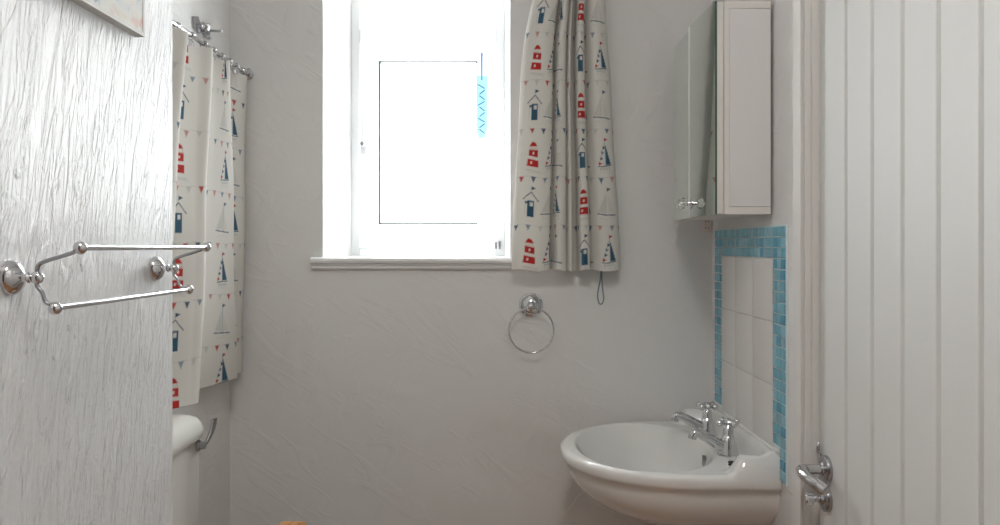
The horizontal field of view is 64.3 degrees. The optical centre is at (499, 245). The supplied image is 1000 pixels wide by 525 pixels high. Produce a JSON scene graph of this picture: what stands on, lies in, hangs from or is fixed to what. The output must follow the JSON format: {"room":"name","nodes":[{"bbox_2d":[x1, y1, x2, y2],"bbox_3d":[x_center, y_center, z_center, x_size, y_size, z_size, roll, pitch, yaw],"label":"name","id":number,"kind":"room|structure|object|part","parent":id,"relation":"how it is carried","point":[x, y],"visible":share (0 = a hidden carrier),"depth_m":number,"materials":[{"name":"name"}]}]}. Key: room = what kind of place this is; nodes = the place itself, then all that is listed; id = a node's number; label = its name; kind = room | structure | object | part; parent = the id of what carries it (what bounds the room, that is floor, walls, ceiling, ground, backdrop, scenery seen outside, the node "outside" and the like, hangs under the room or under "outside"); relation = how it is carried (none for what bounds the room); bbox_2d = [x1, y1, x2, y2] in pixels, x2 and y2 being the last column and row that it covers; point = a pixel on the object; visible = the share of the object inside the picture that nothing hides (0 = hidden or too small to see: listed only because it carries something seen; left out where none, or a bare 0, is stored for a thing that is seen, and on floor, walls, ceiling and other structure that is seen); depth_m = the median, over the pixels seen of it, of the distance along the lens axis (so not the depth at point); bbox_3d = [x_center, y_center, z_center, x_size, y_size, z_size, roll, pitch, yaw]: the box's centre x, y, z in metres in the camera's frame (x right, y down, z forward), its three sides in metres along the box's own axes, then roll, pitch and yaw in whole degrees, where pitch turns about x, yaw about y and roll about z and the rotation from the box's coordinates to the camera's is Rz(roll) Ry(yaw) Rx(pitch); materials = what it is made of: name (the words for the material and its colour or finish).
{"room":"bathroom","nodes":[
{"label":"bathroom","id":0,"kind":"room"},
{"bbox_2d":[0,0,171,524],"bbox_3d":[-0.725,0.060,-0.429,0.350,2.380,3.541,0,0,0],"label":"wall","id":1,"kind":"structure","parent":0,"point":[86,102],"depth_m":1.05,"materials":[{"name":"white paint"}]},
{"bbox_2d":[0,241,210,314],"bbox_3d":[-0.506,0.036,1.081,0.088,0.083,0.415,0,0,0],"label":"towel rail","id":2,"kind":"object","parent":1,"relation":"attached to","point":[14,277],"visible":1,"depth_m":0.93,"materials":[{"name":"silver metal"}]},
{"bbox_3d":[-0.509,0.055,0.893,0.026,0.033,0.005,0,0,0],"label":"curved arm","id":3,"kind":"part","parent":2,"relation":"part of","materials":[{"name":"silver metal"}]},
{"bbox_3d":[-0.495,0.016,0.893,0.054,0.033,0.005,0,0,0],"label":"curved arm","id":4,"kind":"part","parent":2,"relation":"part of","materials":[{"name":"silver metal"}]},
{"bbox_3d":[-0.509,0.055,1.268,0.026,0.033,0.005,0,0,0],"label":"curved arm","id":5,"kind":"part","parent":2,"relation":"part of","materials":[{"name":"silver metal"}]},
{"bbox_3d":[-0.495,0.016,1.268,0.054,0.033,0.005,0,0,0],"label":"curved arm","id":6,"kind":"part","parent":2,"relation":"part of","materials":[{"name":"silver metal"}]},
{"bbox_2d":[71,0,144,36],"bbox_3d":[-0.542,-0.517,0.989,0.015,0.406,0.418,0,0,0],"label":"picture","id":7,"kind":"object","parent":1,"relation":"attached to","point":[127,15],"visible":1,"depth_m":1.13,"materials":[{"name":"white"}]},
{"bbox_2d":[172,0,229,524],"bbox_3d":[-0.810,0.060,1.560,0.180,2.380,1.120,0,0,0],"label":"wall","id":8,"kind":"structure","parent":0,"point":[214,401],"depth_m":1.99,"materials":[{"name":"white paint"}]},
{"bbox_2d":[192,16,222,39],"bbox_3d":[-0.698,-0.524,1.907,0.044,0.038,0.098,0,0,0],"label":"wall hook","id":9,"kind":"object","parent":8,"relation":"attached to","point":[204,28],"visible":1,"depth_m":1.90,"materials":[{"name":"silver metal"}]},
{"bbox_3d":[-0.716,-0.524,1.907,0.006,0.037,0.098,0,0,0],"label":"plate","id":10,"kind":"part","parent":9,"relation":"part of","materials":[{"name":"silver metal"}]},
{"bbox_2d":[172,20,253,79],"bbox_3d":[-0.689,-0.458,1.660,0.055,0.032,0.920,0,0,1],"label":"curtain rod","id":11,"kind":"object","parent":8,"relation":"attached to","point":[249,73],"visible":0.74,"depth_m":1.89,"materials":[{"name":"silver metal"}]},
{"bbox_2d":[172,22,246,408],"bbox_3d":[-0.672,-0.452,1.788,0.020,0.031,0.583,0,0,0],"label":"curtain","id":12,"kind":"object","parent":11,"relation":"hanging from","point":[209,98],"visible":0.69,"depth_m":1.78,"materials":[{"name":"fabric"}]},
{"bbox_2d":[242,68,253,79],"bbox_3d":[-0.672,-0.458,2.115,0.032,0.032,0.010,0,0,0],"label":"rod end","id":13,"kind":"object","parent":11,"relation":"attached to","point":[250,73],"depth_m":2.11,"materials":[{"name":"silver metal"}]},
{"bbox_2d":[230,0,711,524],"bbox_3d":[0.000,0.060,2.285,1.800,2.380,0.330,0,0,0],"label":"wall","id":14,"kind":"structure","parent":0,"point":[359,397],"depth_m":2.12,"materials":[{"name":"white paint"}]},
{"bbox_2d":[310,256,511,269],"bbox_3d":[-0.227,0.046,2.243,0.546,0.033,0.298,0,0,0],"label":"trim","id":15,"kind":"structure","parent":14,"relation":"attached to","point":[342,262],"depth_m":2.10,"materials":[{"name":"white wood"}]},
{"bbox_2d":[352,0,504,255],"bbox_3d":[-0.216,-0.459,2.397,0.460,0.982,0.107,0,0,0],"label":"window","id":16,"kind":"structure","parent":14,"relation":"in","point":[377,40],"depth_m":2.38,"materials":[{"name":"white plastic"}]},
{"bbox_3d":[-0.407,-0.330,2.361,0.020,0.120,0.035,0,0,0],"label":"handle","id":17,"kind":"part","parent":16,"relation":"part of","materials":[{"name":"white plastic"}]},
{"bbox_3d":[-0.216,-0.787,2.406,0.412,0.278,0.048,0,0,0],"label":"fanlight sash","id":18,"kind":"part","parent":16,"relation":"part of","materials":[{"name":"white plastic"}]},
{"bbox_2d":[478,53,484,133],"bbox_3d":[-0.053,-0.444,2.348,0.033,0.255,0.059,0,0,0],"label":"ornament","id":19,"kind":"object","parent":16,"relation":"hanging from","point":[481,53],"visible":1,"depth_m":2.32,"materials":[{"name":"blue"}]},
{"bbox_2d":[508,293,554,353],"bbox_3d":[0.082,0.203,2.097,0.122,0.157,0.048,0,0,0],"label":"towel ring","id":20,"kind":"object","parent":14,"relation":"attached to","point":[530,304],"visible":1,"depth_m":2.10,"materials":[{"name":"silver metal"}]},
{"bbox_2d":[511,0,619,304],"bbox_3d":[0.172,-0.373,2.070,0.283,1.054,0.070,0,0,5],"label":"window curtain","id":21,"kind":"object","parent":14,"relation":"hanging from","point":[565,212],"visible":1,"depth_m":2.05,"materials":[{"name":"fabric"}]},
{"bbox_3d":[0.264,0.092,2.084,0.019,0.124,0.006,0,0,0],"label":"tie cord","id":22,"kind":"part","parent":21,"relation":"part of","materials":[{"name":"grey fabric"}]},
{"bbox_2d":[702,220,711,231],"bbox_3d":[0.550,-0.057,2.116,0.024,0.040,0.009,0,0,0],"label":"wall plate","id":23,"kind":"object","parent":14,"relation":"attached to","point":[706,224],"visible":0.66,"depth_m":2.11,"materials":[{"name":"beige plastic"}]},
{"bbox_2d":[712,0,792,524],"bbox_3d":[0.733,0.060,-0.040,0.335,2.380,4.320,0,0,0],"label":"wall","id":24,"kind":"structure","parent":0,"point":[781,206],"depth_m":1.59,"materials":[{"name":"white paint"}]},
{"bbox_2d":[560,401,781,524],"bbox_3d":[0.352,0.805,1.845,0.424,0.850,0.513,0,0,0],"label":"washbasin","id":25,"kind":"object","parent":24,"relation":"attached to","point":[700,466],"visible":0.99,"depth_m":1.68,"materials":[{"name":"white ceramic"}]},
{"bbox_2d":[670,401,717,435],"bbox_3d":[0.471,0.421,1.935,0.113,0.082,0.048,0,0,0],"label":"tap","id":26,"kind":"object","parent":25,"relation":"on","point":[706,423],"depth_m":1.93,"materials":[{"name":"silver metal"}]},
{"bbox_2d":[702,455,705,465],"bbox_3d":[0.471,0.495,1.830,0.010,0.026,0.026,0,0,0],"label":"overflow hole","id":27,"kind":"object","parent":25,"relation":"attached to","point":[703,456],"depth_m":1.82,"materials":[{"name":"grey"}]},
{"bbox_2d":[688,417,739,457],"bbox_3d":[0.474,0.421,1.755,0.118,0.082,0.058,0,0,0],"label":"tap","id":28,"kind":"object","parent":25,"relation":"on","point":[726,446],"depth_m":1.75,"materials":[{"name":"silver metal"}]},
{"bbox_2d":[674,1,770,219],"bbox_3d":[0.486,-0.285,1.830,0.158,0.440,0.383,0,0,0],"label":"upper cabinet","id":29,"kind":"object","parent":24,"relation":"attached to","point":[722,64],"visible":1,"depth_m":1.64,"materials":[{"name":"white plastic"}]},
{"bbox_3d":[0.417,-0.097,1.807,0.018,0.026,0.026,0,0,0],"label":"crystal knob","id":30,"kind":"part","parent":29,"relation":"part of","materials":[{"name":"clear glass"}]},
{"bbox_2d":[674,32,693,219],"bbox_3d":[0.446,-0.285,1.930,0.004,0.440,0.184,0,0,0],"label":"mirror glass","id":31,"kind":"object","parent":29,"relation":"attached to","point":[682,49],"depth_m":1.93,"materials":[{"name":"white"}]},
{"bbox_2d":[689,1,716,217],"bbox_3d":[0.441,-0.285,1.737,0.004,0.440,0.196,0,0,-2],"label":"mirror glass","id":32,"kind":"object","parent":29,"relation":"attached to","point":[703,31],"depth_m":1.72,"materials":[{"name":"white"}]},
{"bbox_3d":[0.450,-0.285,1.737,0.014,0.438,0.194,0,0,-2],"label":"door","id":33,"kind":"part","parent":29,"relation":"part of","materials":[{"name":"white plastic"}]},
{"bbox_3d":[0.516,-0.285,1.647,0.085,0.408,0.015,0,0,0],"label":"panel","id":34,"kind":"part","parent":29,"relation":"part of","materials":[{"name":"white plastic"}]},
{"bbox_2d":[715,224,787,486],"bbox_3d":[0.560,0.215,1.828,0.010,0.516,0.540,0,0,0],"label":"tile backsplash","id":35,"kind":"structure","parent":24,"relation":"attached to","point":[751,263],"depth_m":1.74,"materials":[{"name":"white tile"}]},
{"bbox_2d":[793,0,819,524],"bbox_3d":[0.568,0.211,1.031,0.065,2.078,0.862,0,0,0],"label":"trim","id":36,"kind":"structure","parent":24,"relation":"attached to","point":[806,13],"depth_m":1.41,"materials":[{"name":"white paint"}]},
{"bbox_2d":[796,0,999,524],"bbox_3d":[0.552,0.236,1.032,0.096,2.012,0.743,0,0,0],"label":"door","id":37,"kind":"structure","parent":24,"relation":"in","point":[910,89],"depth_m":1.10,"materials":[{"name":"white wood"}]},
{"bbox_3d":[0.530,0.391,1.334,0.053,0.033,0.093,0,0,0],"label":"lever handle","id":38,"kind":"part","parent":37,"relation":"part of","materials":[{"name":"silver metal"}]},
{"bbox_3d":[0.000,1.275,0.050,1.800,0.050,4.900,0,0,0],"label":"floor","id":39,"kind":"structure","parent":0,"visible":0},
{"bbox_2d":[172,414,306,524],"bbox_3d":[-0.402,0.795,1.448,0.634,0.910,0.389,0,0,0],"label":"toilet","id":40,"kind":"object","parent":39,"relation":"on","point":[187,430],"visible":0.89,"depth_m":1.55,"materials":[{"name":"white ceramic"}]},
{"bbox_3d":[-0.660,0.365,1.447,0.118,0.050,0.388,0,0,0],"label":"cistern lid","id":41,"kind":"part","parent":40,"relation":"part of","materials":[{"name":"white ceramic"}]},
{"bbox_3d":[-0.596,0.384,1.616,0.025,0.062,0.052,0,0,45],"label":"flush lever","id":42,"kind":"part","parent":40,"relation":"part of","materials":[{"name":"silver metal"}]},
{"bbox_3d":[-0.418,0.690,1.450,0.020,0.320,0.370,0,0,0],"label":"seat lid","id":43,"kind":"part","parent":40,"relation":"part of","materials":[{"name":"brown wood"}]},
{"bbox_3d":[-0.395,0.690,1.450,0.018,0.320,0.370,0,0,0],"label":"seat","id":44,"kind":"part","parent":40,"relation":"part of","materials":[{"name":"brown wood"}]}
]}

